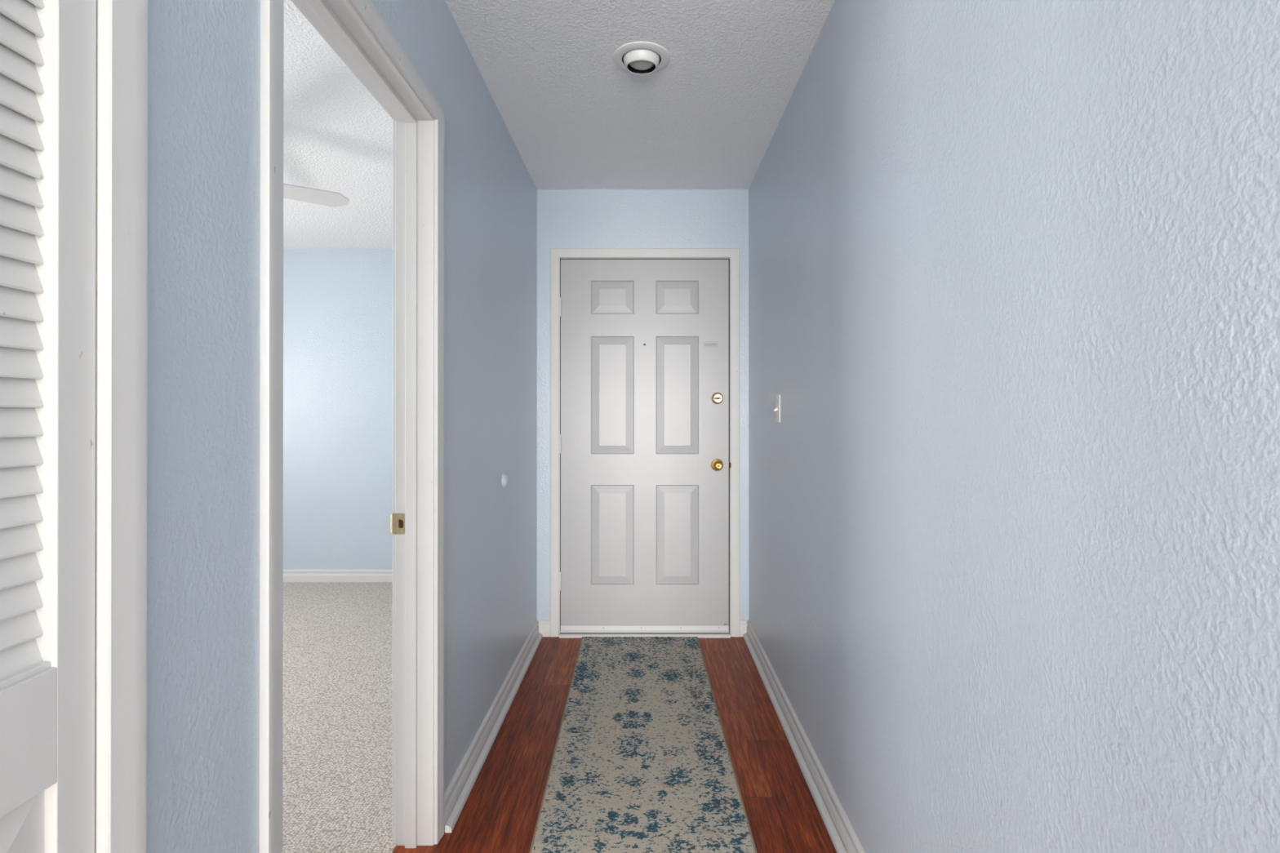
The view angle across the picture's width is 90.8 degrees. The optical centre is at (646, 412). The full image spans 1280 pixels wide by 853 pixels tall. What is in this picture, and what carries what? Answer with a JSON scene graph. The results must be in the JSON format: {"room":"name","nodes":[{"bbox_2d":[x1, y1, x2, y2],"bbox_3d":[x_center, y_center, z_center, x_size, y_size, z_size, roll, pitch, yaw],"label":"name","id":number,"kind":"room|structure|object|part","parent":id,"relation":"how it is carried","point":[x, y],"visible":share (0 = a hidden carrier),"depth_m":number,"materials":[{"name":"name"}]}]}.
{"room":"entrance hallway","nodes":[
{"label":"entrance hallway","id":0,"kind":"room"},
{"bbox_2d":[283,248,392,569],"bbox_3d":[-2.303,0.019,4.600,3.194,2.402,0.100,0,0,0],"label":"wall","id":1,"kind":"structure","parent":0,"point":[338,303],"depth_m":4.55,"materials":[{"name":"blue paint"}]},
{"bbox_2d":[283,569,392,582],"bbox_3d":[-2.303,1.171,4.541,3.194,0.088,0.013,0,0,0],"label":"baseboard","id":2,"kind":"structure","parent":1,"relation":"attached to","point":[289,575],"depth_m":4.53,"materials":[{"name":"white wood"}]},
{"bbox_2d":[146,0,537,852],"bbox_3d":[-0.651,-0.005,1.975,0.109,2.439,5.150,0,0,0],"label":"wall","id":3,"kind":"structure","parent":0,"point":[202,790],"depth_m":0.92,"materials":[{"name":"blue paint"}]},
{"bbox_2d":[0,0,96,852],"bbox_3d":[-0.616,0.192,0.086,0.030,2.013,1.206,0,0,0],"label":"door","id":4,"kind":"structure","parent":3,"relation":"in","point":[48,47],"depth_m":0.64,"materials":[{"name":"white paint"}]},
{"bbox_3d":[-0.616,0.724,0.387,0.019,0.698,0.515,0,0,0],"label":"panel","id":5,"kind":"part","parent":4,"relation":"part of","materials":[{"name":"white paint"}]},
{"bbox_2d":[94,0,147,852],"bbox_3d":[-0.644,0.169,0.085,0.123,2.083,1.308,0,0,0],"label":"door frame","id":6,"kind":"structure","parent":3,"relation":"attached to","point":[122,25],"depth_m":0.70,"materials":[{"name":"white wood"}]},
{"bbox_2d":[259,0,444,852],"bbox_3d":[-0.651,0.168,1.401,0.137,2.089,0.851,0,0,0],"label":"door frame","id":7,"kind":"structure","parent":3,"relation":"attached to","point":[356,31],"depth_m":1.76,"materials":[{"name":"white paint"}]},
{"bbox_3d":[-0.713,0.168,1.401,0.014,2.089,0.851,0,0,0],"label":"casing","id":8,"kind":"part","parent":7,"relation":"part of","materials":[{"name":"white wood"}]},
{"bbox_3d":[-0.692,0.311,1.772,0.032,0.058,0.002,0,0,0],"label":"strike plate","id":9,"kind":"part","parent":7,"relation":"part of","materials":[{"name":"gold metal"}]},
{"bbox_2d":[444,620,542,832],"bbox_3d":[-0.580,1.171,2.634,0.034,0.088,1.620,0,0,0],"label":"baseboard","id":10,"kind":"structure","parent":3,"relation":"attached to","point":[456,794],"depth_m":2.28,"materials":[{"name":"white wood"}]},
{"bbox_2d":[502,472,508,488],"bbox_3d":[-0.587,0.281,2.639,0.021,0.064,0.064,0,0,0],"label":"bumper cover","id":11,"kind":"object","parent":3,"relation":"attached to","point":[504,477],"visible":1,"depth_m":2.62,"materials":[{"name":"white plastic"}]},
{"bbox_2d":[283,0,835,248],"bbox_3d":[-0.350,-1.263,-1.472,7.300,0.137,12.250,0,0,0],"label":"ceiling","id":12,"kind":"structure","parent":0,"point":[708,119],"depth_m":2.45,"materials":[{"name":"white paint"}]},
{"bbox_2d":[283,183,349,207],"bbox_3d":[-1.988,-1.041,2.569,1.220,0.292,1.274,0,0,0],"label":"ceiling fan","id":13,"kind":"object","parent":12,"relation":"hanging from","point":[325,197],"visible":0.02,"depth_m":2.86,"materials":[{"name":"white paint"}]},
{"bbox_2d":[613,41,670,74],"bbox_3d":[-0.017,-1.232,2.179,0.198,0.083,0.198,0,0,0],"label":"recessed light","id":14,"kind":"object","parent":12,"relation":"in","point":[635,57],"visible":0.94,"depth_m":2.15,"materials":[{"name":"white metal"}]},
{"bbox_3d":[-0.015,-1.209,2.178,0.090,0.029,0.090,0,0,0],"label":"light bulb","id":15,"kind":"part","parent":14,"relation":"part of","materials":[{"name":"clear glass"}]},
{"bbox_2d":[282,582,836,852],"bbox_3d":[-1.650,1.272,2.022,4.700,0.124,5.250,0,0,0],"label":"floor","id":16,"kind":"structure","parent":0,"point":[337,726],"depth_m":2.32,"materials":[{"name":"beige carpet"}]},
{"bbox_2d":[528,636,757,852],"bbox_3d":[-0.016,1.210,2.209,0.626,0.008,2.448,0,0,-1],"label":"runner rug","id":17,"kind":"object","parent":16,"relation":"on","point":[642,762],"visible":1,"depth_m":2.19,"materials":[{"name":"beige fabric"}]},
{"bbox_2d":[537,189,748,626],"bbox_3d":[-0.018,-0.002,3.507,1.157,2.439,0.120,0,0,0],"label":"wall","id":18,"kind":"structure","parent":0,"point":[566,218],"depth_m":3.45,"materials":[{"name":"blue paint"}]},
{"bbox_2d":[538,619,550,636],"bbox_3d":[-0.553,1.173,3.438,0.060,0.088,0.013,0,0,0],"label":"baseboard","id":19,"kind":"structure","parent":18,"relation":"attached to","point":[544,624],"depth_m":3.43,"materials":[{"name":"white wood"}]},
{"bbox_2d":[559,258,729,632],"bbox_3d":[-0.010,0.175,3.440,0.934,2.041,0.108,0,0,0],"label":"door","id":20,"kind":"structure","parent":18,"relation":"in","point":[644,436],"depth_m":3.45,"materials":[{"name":"white paint"}]},
{"bbox_3d":[0.350,-0.374,3.450,0.082,0.031,0.005,0,0,0],"label":"chain plate","id":21,"kind":"part","parent":20,"relation":"part of","materials":[{"name":"white paint"}]},
{"bbox_3d":[0.350,-0.374,3.444,0.070,0.013,0.010,0,0,0],"label":"slide rail","id":22,"kind":"part","parent":20,"relation":"part of","materials":[{"name":"white metal"}]},
{"bbox_3d":[0.388,0.284,3.445,0.067,0.067,0.011,0,0,0],"label":"knob","id":23,"kind":"part","parent":20,"relation":"part of","materials":[{"name":"gold metal"}]},
{"bbox_2d":[550,248,739,636],"bbox_3d":[-0.007,0.160,3.497,1.032,2.114,0.130,0,0,0],"label":"door frame","id":24,"kind":"structure","parent":18,"relation":"attached to","point":[556,254],"depth_m":3.43,"materials":[{"name":"white wood"}]},
{"bbox_2d":[559,631,730,638],"bbox_3d":[-0.007,1.208,3.485,0.928,0.019,0.140,0,0,0],"label":"door sill","id":25,"kind":"structure","parent":18,"relation":"attached to","point":[562,635],"depth_m":3.42,"materials":[{"name":"white wood"}]},
{"bbox_2d":[739,619,746,636],"bbox_3d":[0.528,1.173,3.438,0.038,0.088,0.013,0,0,0],"label":"baseboard","id":26,"kind":"structure","parent":18,"relation":"attached to","point":[743,623],"depth_m":3.43,"materials":[{"name":"white wood"}]},
{"bbox_2d":[748,0,1279,852],"bbox_3d":[0.620,-0.006,1.484,0.120,2.439,4.167,0,0,0],"label":"wall","id":27,"kind":"structure","parent":0,"point":[1014,265],"depth_m":0.93,"materials":[{"name":"blue paint"}]},
{"bbox_2d":[773,394,780,422],"bbox_3d":[0.550,-0.019,2.668,0.020,0.117,0.072,0,0,0],"label":"light switch","id":28,"kind":"object","parent":27,"relation":"attached to","point":[777,410],"visible":1,"depth_m":2.66,"materials":[{"name":"white plastic"}]},
{"bbox_2d":[742,620,865,852],"bbox_3d":[0.543,1.169,1.421,0.034,0.088,4.047,0,0,0],"label":"baseboard","id":29,"kind":"structure","parent":27,"relation":"attached to","point":[844,839],"depth_m":2.13,"materials":[{"name":"white wood"}]}
]}

